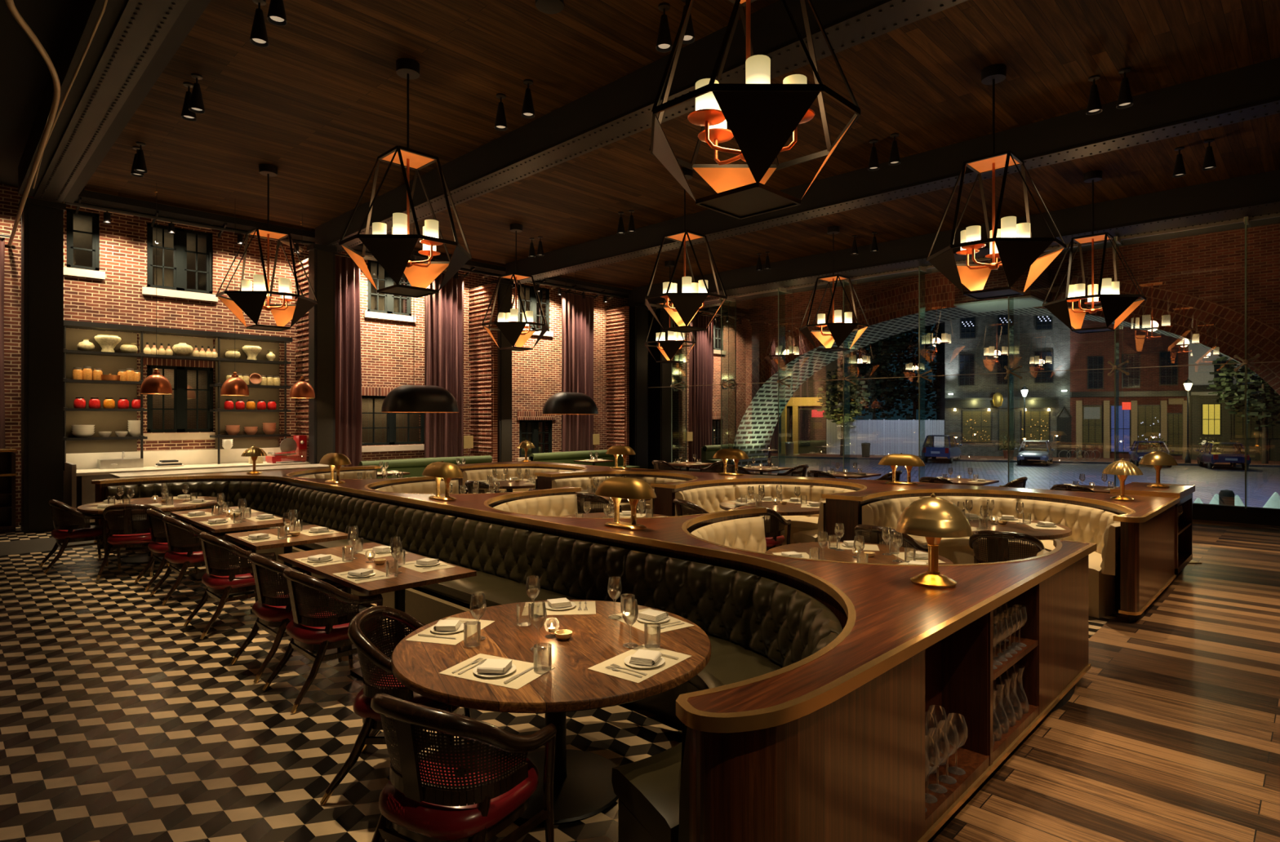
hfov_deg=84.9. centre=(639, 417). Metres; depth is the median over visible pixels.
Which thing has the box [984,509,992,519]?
water tumbler
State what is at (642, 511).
wine glass
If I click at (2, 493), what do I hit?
shelf
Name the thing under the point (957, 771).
wine glass
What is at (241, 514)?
water tumbler
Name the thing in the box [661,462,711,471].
rectangular table
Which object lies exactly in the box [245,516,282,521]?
placemat
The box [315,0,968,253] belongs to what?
steel beam
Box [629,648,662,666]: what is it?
folded napkin
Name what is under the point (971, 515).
folded napkin
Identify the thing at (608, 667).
fork
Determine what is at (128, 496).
wine glass
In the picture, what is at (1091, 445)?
bicycle
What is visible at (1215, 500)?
canopy
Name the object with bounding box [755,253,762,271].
ceiling spotlight
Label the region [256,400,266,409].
jar
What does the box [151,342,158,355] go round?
bottle
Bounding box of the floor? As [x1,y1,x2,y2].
[0,520,1279,841]
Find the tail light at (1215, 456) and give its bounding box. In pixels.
[1213,454,1217,459]
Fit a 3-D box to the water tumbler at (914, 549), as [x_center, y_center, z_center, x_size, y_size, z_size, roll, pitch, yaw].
[2.142,1.094,5.544,0.083,0.108,0.083,0,0,44]
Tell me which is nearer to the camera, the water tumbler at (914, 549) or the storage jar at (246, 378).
the water tumbler at (914, 549)
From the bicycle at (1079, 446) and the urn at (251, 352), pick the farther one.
the bicycle at (1079, 446)
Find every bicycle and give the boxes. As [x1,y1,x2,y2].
[1058,445,1088,461]
[1066,445,1095,460]
[1075,444,1101,460]
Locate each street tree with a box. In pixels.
[816,368,870,456]
[839,326,928,420]
[844,337,899,449]
[854,322,942,422]
[1207,351,1279,464]
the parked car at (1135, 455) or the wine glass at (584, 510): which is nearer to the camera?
the wine glass at (584, 510)
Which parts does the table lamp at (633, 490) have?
stem, lamp shade, stem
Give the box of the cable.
[32,0,107,188]
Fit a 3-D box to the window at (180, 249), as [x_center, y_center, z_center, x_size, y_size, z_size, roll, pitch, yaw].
[-9.236,-3.095,14.052,0.170,1.410,1.290,0,0,44]
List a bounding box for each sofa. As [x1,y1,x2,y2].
[357,455,492,479]
[528,449,639,468]
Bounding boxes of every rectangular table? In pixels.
[169,506,293,596]
[225,524,351,612]
[277,542,476,680]
[377,471,409,478]
[573,459,613,465]
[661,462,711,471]
[737,466,792,475]
[811,471,880,479]
[943,477,999,485]
[1049,484,1112,493]
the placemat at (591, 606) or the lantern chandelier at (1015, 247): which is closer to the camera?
the placemat at (591, 606)
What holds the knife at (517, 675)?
on the placemat at (531, 675)
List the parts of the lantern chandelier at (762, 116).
triangle panel, drip dish, candle glass, drip dish, candle glass, candle arm, candle arm, triangle panel, square frame, copper stem, square frame, plate, ring frame, candle glass, triangle panel, candle arm, candle glass, drip dish, triangle panel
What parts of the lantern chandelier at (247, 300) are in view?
triangle panel, candle glass, candle glass, ring frame, plate, square frame, hanging rod, copper stem, square frame, candle arm, candle arm, candle glass, drip dish, candle glass, triangle panel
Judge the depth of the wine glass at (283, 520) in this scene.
6.70 m
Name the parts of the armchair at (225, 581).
leg, leg, rail, burgundy seat, rail, seat frame, leg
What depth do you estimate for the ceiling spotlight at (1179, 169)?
10.61 m
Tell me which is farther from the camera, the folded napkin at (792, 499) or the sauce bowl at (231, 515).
the folded napkin at (792, 499)
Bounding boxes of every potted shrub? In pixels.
[998,434,1020,458]
[1140,435,1170,450]
[1197,434,1225,454]
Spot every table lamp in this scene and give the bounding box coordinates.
[240,445,266,474]
[319,452,351,484]
[422,461,463,501]
[516,440,535,462]
[595,475,657,530]
[605,444,635,469]
[712,448,748,475]
[878,453,924,485]
[895,493,973,588]
[1102,458,1143,501]
[1138,451,1177,488]
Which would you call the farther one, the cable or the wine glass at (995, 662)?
the cable
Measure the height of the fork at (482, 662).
0.005 m
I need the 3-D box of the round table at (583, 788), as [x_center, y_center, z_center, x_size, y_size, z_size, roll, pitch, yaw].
[-0.436,1.525,3.610,1.600,0.750,1.600,0,0,44]
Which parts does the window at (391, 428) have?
sill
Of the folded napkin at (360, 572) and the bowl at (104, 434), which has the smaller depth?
the folded napkin at (360, 572)
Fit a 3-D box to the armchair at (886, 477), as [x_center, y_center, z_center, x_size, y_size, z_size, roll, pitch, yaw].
[4.852,1.468,13.735,0.657,0.869,0.644,0,0,44]
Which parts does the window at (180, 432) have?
sill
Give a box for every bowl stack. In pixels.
[71,425,94,437]
[127,420,140,436]
[222,439,232,449]
[225,425,239,435]
[244,426,257,435]
[262,422,275,435]
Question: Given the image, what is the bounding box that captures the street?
[771,431,1279,507]
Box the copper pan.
[101,373,119,381]
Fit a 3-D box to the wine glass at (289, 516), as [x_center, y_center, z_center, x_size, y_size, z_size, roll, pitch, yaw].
[-3.443,1.034,6.941,0.083,0.230,0.083,0,0,44]
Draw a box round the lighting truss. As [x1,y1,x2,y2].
[64,197,624,299]
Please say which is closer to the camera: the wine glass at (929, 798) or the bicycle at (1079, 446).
the wine glass at (929, 798)
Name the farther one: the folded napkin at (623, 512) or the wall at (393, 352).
the wall at (393, 352)
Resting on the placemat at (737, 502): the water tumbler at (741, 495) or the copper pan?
the water tumbler at (741, 495)
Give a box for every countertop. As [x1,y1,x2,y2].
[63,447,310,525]
[109,463,344,478]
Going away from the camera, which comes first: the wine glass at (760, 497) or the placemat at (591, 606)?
the placemat at (591, 606)
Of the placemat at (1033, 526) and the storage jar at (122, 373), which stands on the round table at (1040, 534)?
the placemat at (1033, 526)
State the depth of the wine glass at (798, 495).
9.23 m
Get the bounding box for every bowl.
[71,425,94,427]
[71,427,94,430]
[71,429,94,432]
[71,431,94,437]
[98,431,111,437]
[115,431,128,437]
[127,420,140,422]
[127,426,140,429]
[127,429,140,431]
[128,422,140,425]
[128,425,140,426]
[128,431,140,436]
[222,439,232,441]
[222,444,232,449]
[225,425,239,427]
[225,427,239,430]
[226,430,239,435]
[230,514,239,517]
[244,426,257,429]
[262,422,275,425]
[262,425,275,427]
[262,426,275,429]
[262,429,275,435]
[289,531,300,536]
[373,558,386,564]
[555,629,572,640]
[863,551,875,557]
[998,520,1007,524]
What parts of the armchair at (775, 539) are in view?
rail, leg, rail, burgundy seat, leg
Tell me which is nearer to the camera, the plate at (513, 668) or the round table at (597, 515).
the plate at (513, 668)
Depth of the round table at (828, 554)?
5.93 m
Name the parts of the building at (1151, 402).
pane, pane, pane, red sign panel, shop cornice, pane, pane, pane, pane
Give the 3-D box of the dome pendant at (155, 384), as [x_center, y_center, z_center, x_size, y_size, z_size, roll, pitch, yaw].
[-8.456,-2.253,12.227,0.473,3.694,0.473,0,0,-1]
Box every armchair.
[39,499,108,573]
[96,504,171,580]
[133,508,200,592]
[149,515,229,605]
[183,532,276,639]
[231,553,342,683]
[262,567,383,714]
[320,605,471,805]
[370,693,556,841]
[458,484,467,493]
[465,480,507,493]
[528,488,539,491]
[575,493,622,514]
[652,460,680,471]
[672,498,709,515]
[699,460,728,473]
[726,464,756,475]
[733,505,791,551]
[777,464,808,476]
[807,470,835,478]
[854,524,928,551]
[875,470,902,481]
[919,476,953,484]
[968,530,1044,564]
[999,476,1027,488]
[1050,484,1095,493]
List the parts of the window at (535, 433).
sill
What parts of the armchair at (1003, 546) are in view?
rail, rail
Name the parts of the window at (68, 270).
sill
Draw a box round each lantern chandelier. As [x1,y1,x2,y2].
[215,164,318,331]
[338,57,471,297]
[481,223,549,351]
[644,167,727,333]
[644,260,696,364]
[648,0,861,219]
[799,226,869,351]
[925,63,1066,299]
[1042,170,1146,333]
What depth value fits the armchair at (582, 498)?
9.51 m
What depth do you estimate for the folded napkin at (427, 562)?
5.41 m
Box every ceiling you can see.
[0,0,1279,297]
[728,217,1279,302]
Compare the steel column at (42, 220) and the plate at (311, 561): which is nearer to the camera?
the plate at (311, 561)
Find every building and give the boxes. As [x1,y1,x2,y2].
[771,358,841,454]
[936,315,1072,457]
[1070,320,1191,459]
[1188,342,1279,461]
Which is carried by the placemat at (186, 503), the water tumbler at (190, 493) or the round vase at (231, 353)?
the water tumbler at (190, 493)
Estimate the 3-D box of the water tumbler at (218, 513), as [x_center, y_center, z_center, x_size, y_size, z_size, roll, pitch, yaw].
[-4.968,1.094,8.186,0.083,0.108,0.083,0,0,44]
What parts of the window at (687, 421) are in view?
glass pane, glass pane, glass pane, glass pane, glass pane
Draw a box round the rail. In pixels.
[4,0,60,246]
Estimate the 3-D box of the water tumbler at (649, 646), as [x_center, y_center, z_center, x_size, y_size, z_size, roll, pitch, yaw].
[0.062,1.093,3.501,0.083,0.108,0.083,0,0,44]
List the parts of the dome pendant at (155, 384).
cord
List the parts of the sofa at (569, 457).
seat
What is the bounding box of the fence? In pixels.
[826,419,944,456]
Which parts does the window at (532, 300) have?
sill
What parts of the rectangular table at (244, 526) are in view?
plate, plate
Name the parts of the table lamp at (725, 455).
stem, lamp shade, stem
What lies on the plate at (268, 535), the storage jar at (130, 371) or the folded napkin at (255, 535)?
the folded napkin at (255, 535)
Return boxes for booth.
[297,470,376,479]
[375,480,458,493]
[462,468,572,493]
[493,494,577,516]
[551,476,686,514]
[675,484,855,545]
[690,516,1048,556]
[862,496,1119,618]
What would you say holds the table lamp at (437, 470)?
on the divider at (828, 745)
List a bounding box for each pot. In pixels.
[249,373,262,384]
[1002,450,1013,458]
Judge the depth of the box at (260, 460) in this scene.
14.34 m
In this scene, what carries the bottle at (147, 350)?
on the shelving unit at (115, 420)
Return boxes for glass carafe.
[992,680,1008,733]
[992,688,1002,741]
[995,675,1016,726]
[1002,670,1022,719]
[1009,665,1029,714]
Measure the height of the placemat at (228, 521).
0.001 m
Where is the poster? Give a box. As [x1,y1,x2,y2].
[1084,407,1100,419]
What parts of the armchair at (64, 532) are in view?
leg, leg, rail, rail, seat frame, burgundy seat, leg, leg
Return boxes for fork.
[447,619,480,622]
[451,657,483,673]
[457,658,486,675]
[604,666,642,677]
[610,663,647,675]
[650,621,679,627]
[653,622,684,629]
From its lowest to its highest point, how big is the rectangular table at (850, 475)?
0.750 m
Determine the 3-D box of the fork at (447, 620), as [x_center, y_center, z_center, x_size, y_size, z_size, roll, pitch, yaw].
[-0.992,1.144,3.925,0.200,0.005,0.022,0,0,16]
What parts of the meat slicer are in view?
blade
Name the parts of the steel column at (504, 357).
capital plate, plate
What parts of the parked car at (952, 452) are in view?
number plate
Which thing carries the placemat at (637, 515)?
on the round table at (597, 515)
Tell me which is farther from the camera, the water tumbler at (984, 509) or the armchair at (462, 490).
the armchair at (462, 490)
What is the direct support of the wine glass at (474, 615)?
on the round table at (583, 788)
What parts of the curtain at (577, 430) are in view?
rod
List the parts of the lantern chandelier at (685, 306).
triangle panel, candle glass, candle arm, candle glass, square frame, square frame, hanging rod, copper stem, plate, ring frame, candle glass, triangle panel, candle glass, candle glass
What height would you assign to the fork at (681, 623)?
0.005 m
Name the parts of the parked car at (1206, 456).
number plate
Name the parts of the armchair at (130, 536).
leg, leg, burgundy seat, seat frame, rail, rail, leg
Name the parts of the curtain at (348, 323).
rod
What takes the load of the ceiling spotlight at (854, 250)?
attached to the ceiling at (319, 104)
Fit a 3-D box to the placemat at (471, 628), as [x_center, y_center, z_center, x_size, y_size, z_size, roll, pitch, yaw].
[-1.014,1.149,3.771,0.290,0.001,0.430,0,0,16]
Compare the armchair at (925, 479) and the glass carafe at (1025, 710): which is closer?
the glass carafe at (1025, 710)
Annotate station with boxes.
[1110,482,1195,575]
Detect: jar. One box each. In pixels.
[72,367,82,379]
[73,397,85,408]
[82,366,92,380]
[88,397,100,408]
[93,368,102,380]
[102,397,115,408]
[117,369,126,381]
[117,398,128,408]
[125,368,134,381]
[131,398,140,408]
[133,370,140,382]
[172,342,192,356]
[224,400,234,409]
[226,373,233,380]
[235,400,244,409]
[236,373,242,379]
[242,374,249,385]
[245,400,255,409]
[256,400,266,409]
[258,375,266,385]
[266,375,273,385]
[266,400,276,409]
[273,376,279,386]
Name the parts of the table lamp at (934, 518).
stem, lamp shade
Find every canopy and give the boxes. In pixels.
[1193,497,1203,503]
[1208,493,1218,504]
[1234,495,1244,506]
[1262,492,1279,508]
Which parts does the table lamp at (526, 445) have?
stem, lamp shade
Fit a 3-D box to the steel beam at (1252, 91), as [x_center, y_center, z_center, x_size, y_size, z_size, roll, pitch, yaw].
[3.555,-3.841,11.898,19.600,0.513,0.460,0,0,44]
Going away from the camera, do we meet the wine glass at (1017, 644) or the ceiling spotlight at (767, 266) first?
the wine glass at (1017, 644)
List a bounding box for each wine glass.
[116,486,124,504]
[126,488,134,504]
[160,483,168,500]
[160,487,168,505]
[182,484,189,502]
[216,493,223,512]
[216,494,224,515]
[237,498,245,519]
[238,500,247,522]
[282,512,292,537]
[288,509,297,532]
[346,529,358,559]
[348,525,358,554]
[390,537,400,568]
[391,541,402,574]
[459,485,466,493]
[470,593,486,640]
[473,481,479,493]
[488,484,494,493]
[524,469,529,482]
[525,575,540,618]
[529,601,546,651]
[583,502,591,514]
[603,503,611,518]
[607,577,622,619]
[608,497,614,517]
[622,599,638,648]
[637,502,644,515]
[638,499,645,511]
[747,486,754,503]
[758,488,764,506]
[776,484,782,502]
[794,486,800,504]
[817,531,828,560]
[834,523,844,551]
[853,535,864,553]
[881,526,892,555]
[892,532,902,562]
[924,711,937,773]
[924,722,928,782]
[924,735,939,803]
[924,748,929,813]
[925,705,946,765]
[925,728,949,793]
[935,720,959,784]
[944,713,968,775]
[956,501,964,512]
[964,499,973,520]
[967,467,973,480]
[979,505,988,528]
[986,499,995,520]
[992,608,999,648]
[992,616,1008,662]
[992,620,1003,665]
[992,623,997,669]
[993,602,1008,641]
[995,604,1004,644]
[996,613,1013,657]
[1001,610,1017,653]
[1006,607,1022,650]
[1011,604,1026,647]
[1015,502,1024,524]
[1079,474,1084,486]
[1101,474,1107,488]
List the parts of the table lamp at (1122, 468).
stem, lamp shade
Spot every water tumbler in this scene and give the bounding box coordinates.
[107,496,115,504]
[165,496,173,505]
[190,493,197,501]
[211,506,219,515]
[221,502,229,511]
[233,512,242,523]
[242,507,251,518]
[277,526,287,539]
[293,520,302,531]
[342,546,353,562]
[352,537,363,552]
[386,560,398,577]
[394,549,405,565]
[463,621,480,647]
[515,603,531,626]
[533,643,551,672]
[606,506,613,516]
[620,594,634,616]
[644,622,660,648]
[740,494,746,503]
[753,493,759,502]
[755,498,762,506]
[808,547,820,559]
[828,535,838,549]
[857,553,867,563]
[888,539,899,554]
[904,547,915,563]
[978,518,987,529]
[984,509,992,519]
[1022,512,1031,524]
[1107,481,1114,488]
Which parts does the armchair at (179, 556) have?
leg, leg, rail, burgundy seat, rail, seat frame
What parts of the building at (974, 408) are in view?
pane, pane, pane, shop cornice, pane, pane, pane, pane, pane, pane, arched doorway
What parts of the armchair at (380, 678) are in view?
leg, leg, rail, rail, burgundy seat, seat frame, leg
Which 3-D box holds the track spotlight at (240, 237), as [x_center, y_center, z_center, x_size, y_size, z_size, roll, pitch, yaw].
[-8.227,-3.690,14.386,0.120,0.260,0.120,0,0,44]
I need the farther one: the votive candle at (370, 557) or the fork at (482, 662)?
the votive candle at (370, 557)
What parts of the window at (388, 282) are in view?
sill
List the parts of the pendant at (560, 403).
lamp shade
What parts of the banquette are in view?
bronze kick panel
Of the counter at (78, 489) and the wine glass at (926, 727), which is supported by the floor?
the counter at (78, 489)
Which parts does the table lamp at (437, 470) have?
stem, lamp shade, stem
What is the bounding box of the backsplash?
[66,447,281,469]
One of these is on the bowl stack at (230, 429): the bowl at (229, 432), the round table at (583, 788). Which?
the bowl at (229, 432)
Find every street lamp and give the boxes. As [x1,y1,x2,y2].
[1020,385,1028,460]
[1183,377,1192,463]
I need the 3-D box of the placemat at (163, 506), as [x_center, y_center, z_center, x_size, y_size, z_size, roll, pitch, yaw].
[-6.222,1.149,8.947,0.430,0.001,0.290,0,0,-36]
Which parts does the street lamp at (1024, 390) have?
post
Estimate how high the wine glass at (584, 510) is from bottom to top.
0.230 m
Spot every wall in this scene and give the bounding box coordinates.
[0,183,695,525]
[295,258,308,462]
[605,306,629,466]
[705,223,1279,474]
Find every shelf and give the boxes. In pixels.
[0,491,11,495]
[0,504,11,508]
[1177,522,1191,535]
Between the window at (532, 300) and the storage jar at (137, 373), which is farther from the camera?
the window at (532, 300)
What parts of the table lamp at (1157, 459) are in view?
stem, lamp shade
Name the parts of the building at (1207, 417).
pane, pane, shop cornice, pane, pane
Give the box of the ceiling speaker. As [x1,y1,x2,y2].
[535,0,564,13]
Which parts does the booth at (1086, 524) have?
tufted backrest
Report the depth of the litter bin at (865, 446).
48.90 m
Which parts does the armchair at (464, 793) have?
leg, leg, rail, burgundy seat, seat frame, rail, leg, leg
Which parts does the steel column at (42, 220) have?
capital plate, plate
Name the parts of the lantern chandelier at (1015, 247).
triangle panel, candle glass, drip dish, drip dish, candle glass, candle arm, candle arm, drip dish, square frame, copper stem, hanging rod, square frame, plate, candle glass, ring frame, candle glass, candle glass, triangle panel, triangle panel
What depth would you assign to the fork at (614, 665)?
3.18 m
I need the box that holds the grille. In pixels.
[1024,457,1039,460]
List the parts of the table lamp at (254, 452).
lamp shade, stem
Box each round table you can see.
[76,496,222,564]
[391,600,711,824]
[475,479,534,492]
[562,512,668,518]
[575,489,650,512]
[719,498,820,532]
[764,542,954,564]
[968,515,1071,562]
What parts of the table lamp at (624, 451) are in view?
stem, lamp shade, stem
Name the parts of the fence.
post, panel, panel, panel, panel, panel, panel, post, panel, panel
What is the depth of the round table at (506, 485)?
12.00 m
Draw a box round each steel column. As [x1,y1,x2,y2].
[18,196,66,533]
[306,244,337,464]
[490,279,513,462]
[622,302,648,469]
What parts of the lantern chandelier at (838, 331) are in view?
triangle panel, candle glass, candle arm, copper stem, plate, square frame, hanging rod, square frame, ring frame, candle glass, triangle panel, candle glass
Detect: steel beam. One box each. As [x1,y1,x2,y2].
[17,0,211,203]
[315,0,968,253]
[505,57,1279,284]
[628,169,1279,307]
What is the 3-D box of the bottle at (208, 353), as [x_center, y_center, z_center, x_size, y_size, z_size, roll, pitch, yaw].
[-8.734,-1.319,14.155,0.136,0.237,0.136,0,0,44]
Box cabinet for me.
[0,448,17,533]
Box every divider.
[91,465,1096,841]
[455,461,1179,622]
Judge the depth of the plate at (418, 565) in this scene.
5.40 m
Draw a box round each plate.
[247,535,270,539]
[255,516,274,519]
[306,557,333,562]
[308,529,328,533]
[346,572,375,577]
[370,549,394,553]
[414,562,439,566]
[430,623,463,634]
[472,663,515,677]
[545,602,575,610]
[623,654,665,668]
[636,616,670,623]
[841,543,862,547]
[906,554,928,559]
[999,517,1017,519]
[1035,524,1056,527]
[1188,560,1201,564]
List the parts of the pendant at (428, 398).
lamp shade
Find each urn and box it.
[93,334,121,352]
[241,345,262,359]
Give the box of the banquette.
[105,481,842,841]
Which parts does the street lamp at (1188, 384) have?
post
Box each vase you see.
[76,338,94,351]
[120,342,137,353]
[225,349,240,359]
[266,349,275,360]
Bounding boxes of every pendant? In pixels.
[139,182,172,394]
[220,372,249,395]
[288,376,315,399]
[381,256,458,413]
[542,271,598,414]
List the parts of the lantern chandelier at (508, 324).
candle glass, candle glass, triangle panel, candle glass, ring frame, square frame, hanging rod, copper stem, square frame, plate, candle glass, candle glass, triangle panel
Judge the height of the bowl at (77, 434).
0.100 m
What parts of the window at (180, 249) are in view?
sill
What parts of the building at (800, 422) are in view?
portico post, portico post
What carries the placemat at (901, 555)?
on the round table at (828, 554)
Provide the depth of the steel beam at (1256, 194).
13.77 m
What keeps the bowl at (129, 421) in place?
on the bowl stack at (134, 426)
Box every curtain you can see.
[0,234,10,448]
[335,253,361,466]
[424,271,468,457]
[561,290,596,452]
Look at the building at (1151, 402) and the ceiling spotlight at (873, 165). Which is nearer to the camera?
the ceiling spotlight at (873, 165)
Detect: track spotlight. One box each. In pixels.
[102,211,111,224]
[168,222,174,234]
[236,233,243,244]
[293,243,299,253]
[535,284,539,292]
[557,288,561,295]
[603,295,607,302]
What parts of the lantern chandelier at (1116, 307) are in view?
triangle panel, candle glass, drip dish, candle glass, candle arm, candle arm, drip dish, square frame, plate, square frame, hanging rod, copper stem, candle glass, ring frame, candle glass, candle glass, triangle panel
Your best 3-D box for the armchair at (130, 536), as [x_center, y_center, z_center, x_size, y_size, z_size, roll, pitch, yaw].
[-6.153,1.468,8.520,0.644,0.869,0.657,0,0,-18]
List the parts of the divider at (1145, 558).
brass rail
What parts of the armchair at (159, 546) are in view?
leg, seat frame, leg, rail, rail, burgundy seat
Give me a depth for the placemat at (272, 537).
6.60 m
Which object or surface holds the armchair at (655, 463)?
on the floor
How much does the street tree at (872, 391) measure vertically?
13.203 m
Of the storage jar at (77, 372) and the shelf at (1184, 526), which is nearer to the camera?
the shelf at (1184, 526)
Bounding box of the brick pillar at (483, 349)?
[468,283,497,462]
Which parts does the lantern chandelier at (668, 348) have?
candle glass, candle glass, square frame, ring frame, triangle panel, candle glass, candle glass, candle glass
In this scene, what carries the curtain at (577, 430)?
hanging from the lighting truss
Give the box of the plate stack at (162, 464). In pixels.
[154,460,183,467]
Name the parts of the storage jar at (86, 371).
lid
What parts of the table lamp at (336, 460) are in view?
stem, lamp shade, stem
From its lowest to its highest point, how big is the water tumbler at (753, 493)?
0.108 m
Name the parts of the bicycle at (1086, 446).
frame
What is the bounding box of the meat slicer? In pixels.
[265,435,306,463]
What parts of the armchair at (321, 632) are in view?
leg, leg, rail, burgundy seat, rail, seat frame, leg, leg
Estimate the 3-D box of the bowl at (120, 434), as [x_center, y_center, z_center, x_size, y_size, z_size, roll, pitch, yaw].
[-9.736,0.319,13.135,0.197,0.100,0.200,0,0,44]
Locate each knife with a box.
[355,575,384,581]
[417,634,454,638]
[503,666,533,684]
[536,602,540,613]
[662,653,678,659]
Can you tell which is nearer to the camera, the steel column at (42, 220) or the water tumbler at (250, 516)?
the water tumbler at (250, 516)
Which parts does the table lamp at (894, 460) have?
stem, lamp shade, stem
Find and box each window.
[63,208,105,279]
[142,222,217,302]
[142,364,215,440]
[361,395,424,452]
[364,260,415,322]
[516,420,551,461]
[518,284,553,337]
[648,213,1279,526]
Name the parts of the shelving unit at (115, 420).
pipe post, shelf, shelf, shelf, pipe post, shelf, shelf, pipe post, shelf, shelf, shelf, pipe post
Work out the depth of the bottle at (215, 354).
14.19 m
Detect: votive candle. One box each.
[151,495,158,502]
[225,508,233,516]
[283,524,292,535]
[364,550,375,563]
[544,617,559,639]
[772,497,778,505]
[851,546,861,558]
[989,515,998,524]
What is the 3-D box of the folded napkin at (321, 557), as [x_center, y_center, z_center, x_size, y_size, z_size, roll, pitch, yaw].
[-2.562,1.122,5.591,0.129,0.027,0.125,0,0,24]
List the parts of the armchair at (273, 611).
leg, seat frame, leg, rail, rail, burgundy seat, leg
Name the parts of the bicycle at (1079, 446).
frame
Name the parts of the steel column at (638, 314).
capital plate, plate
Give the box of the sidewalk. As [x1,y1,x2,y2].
[771,445,1279,465]
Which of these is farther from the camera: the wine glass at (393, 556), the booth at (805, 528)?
the booth at (805, 528)
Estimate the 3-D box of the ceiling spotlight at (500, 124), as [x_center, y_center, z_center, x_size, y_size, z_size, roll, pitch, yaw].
[-1.771,-3.889,8.901,0.170,0.420,0.170,0,0,44]
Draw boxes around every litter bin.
[785,441,794,456]
[861,442,870,457]
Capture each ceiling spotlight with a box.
[130,146,144,177]
[133,142,147,173]
[181,82,196,121]
[188,73,204,113]
[249,0,269,47]
[266,0,287,26]
[493,93,507,131]
[520,79,534,119]
[528,238,535,257]
[536,236,543,256]
[617,212,625,235]
[626,209,635,233]
[655,2,672,53]
[680,0,695,44]
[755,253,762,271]
[764,251,770,270]
[850,235,858,255]
[867,139,879,171]
[870,231,878,252]
[888,133,900,165]
[1085,75,1102,115]
[1115,67,1133,109]
[1172,146,1186,177]
[1201,138,1216,170]
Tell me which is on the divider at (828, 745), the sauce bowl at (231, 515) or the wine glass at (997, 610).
the wine glass at (997, 610)
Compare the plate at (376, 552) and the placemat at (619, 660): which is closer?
the placemat at (619, 660)
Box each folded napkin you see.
[97,504,113,507]
[102,499,116,502]
[147,503,161,506]
[177,494,190,497]
[187,511,204,515]
[192,498,204,502]
[208,518,226,522]
[235,507,249,511]
[248,533,268,538]
[257,514,274,518]
[307,554,331,560]
[310,526,328,531]
[347,568,373,576]
[372,546,391,551]
[416,558,439,565]
[433,619,461,631]
[476,658,511,674]
[546,597,572,608]
[622,511,631,514]
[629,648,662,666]
[638,608,668,622]
[734,502,748,506]
[737,497,747,501]
[762,497,772,499]
[781,551,802,557]
[790,497,800,501]
[808,502,820,505]
[843,540,862,546]
[907,560,926,564]
[908,551,928,557]
[964,513,977,517]
[1001,515,1014,519]
[1037,521,1056,525]
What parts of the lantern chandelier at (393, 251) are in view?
triangle panel, candle glass, triangle panel, candle glass, ring frame, square frame, hanging rod, square frame, plate, copper stem, candle arm, candle arm, drip dish, candle glass, drip dish, candle glass, triangle panel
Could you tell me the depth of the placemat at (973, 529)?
7.17 m
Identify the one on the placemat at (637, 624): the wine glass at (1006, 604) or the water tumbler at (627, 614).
the water tumbler at (627, 614)
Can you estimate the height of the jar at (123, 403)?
0.205 m
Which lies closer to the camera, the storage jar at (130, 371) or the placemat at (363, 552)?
the placemat at (363, 552)
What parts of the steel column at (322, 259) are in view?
capital plate, plate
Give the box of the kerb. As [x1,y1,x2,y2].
[771,456,1279,467]
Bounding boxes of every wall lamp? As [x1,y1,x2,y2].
[463,435,473,453]
[592,434,599,444]
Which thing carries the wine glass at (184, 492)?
on the round table at (142, 558)
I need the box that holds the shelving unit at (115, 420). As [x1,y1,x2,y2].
[63,320,292,471]
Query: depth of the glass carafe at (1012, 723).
3.98 m
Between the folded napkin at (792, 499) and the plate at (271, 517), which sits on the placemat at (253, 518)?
the plate at (271, 517)
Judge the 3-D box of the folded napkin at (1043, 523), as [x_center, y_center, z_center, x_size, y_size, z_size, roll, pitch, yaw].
[4.286,1.122,7.370,0.125,0.027,0.129,0,0,-6]
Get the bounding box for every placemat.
[84,506,105,510]
[88,501,131,505]
[158,504,173,508]
[161,497,202,499]
[177,500,214,504]
[179,512,214,518]
[199,519,238,526]
[226,510,259,514]
[237,533,285,542]
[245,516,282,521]
[293,554,351,567]
[299,529,339,536]
[332,568,394,583]
[357,548,407,558]
[400,560,456,573]
[404,617,494,645]
[439,653,554,689]
[521,601,595,616]
[587,644,691,683]
[605,513,645,517]
[608,608,694,635]
[728,499,755,503]
[750,498,781,502]
[772,552,813,559]
[778,499,810,503]
[800,503,819,508]
[827,542,879,551]
[893,552,945,563]
[966,480,990,483]
[967,515,995,519]
[970,526,985,531]
[985,516,1032,523]
[1026,523,1064,529]
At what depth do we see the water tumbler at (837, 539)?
6.12 m
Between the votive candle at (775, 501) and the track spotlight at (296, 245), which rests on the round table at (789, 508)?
the votive candle at (775, 501)
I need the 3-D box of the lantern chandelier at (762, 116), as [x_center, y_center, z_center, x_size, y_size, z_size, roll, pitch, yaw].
[0.735,-2.772,4.745,1.331,2.654,1.331,0,0,-1]
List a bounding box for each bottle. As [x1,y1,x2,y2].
[142,342,151,354]
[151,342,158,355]
[158,343,165,355]
[165,343,173,355]
[191,345,199,356]
[199,346,205,357]
[205,346,212,357]
[211,346,217,357]
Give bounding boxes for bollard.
[1218,489,1234,506]
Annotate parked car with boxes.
[921,435,962,463]
[1013,440,1054,466]
[1128,440,1174,467]
[1195,442,1250,470]
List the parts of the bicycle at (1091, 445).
frame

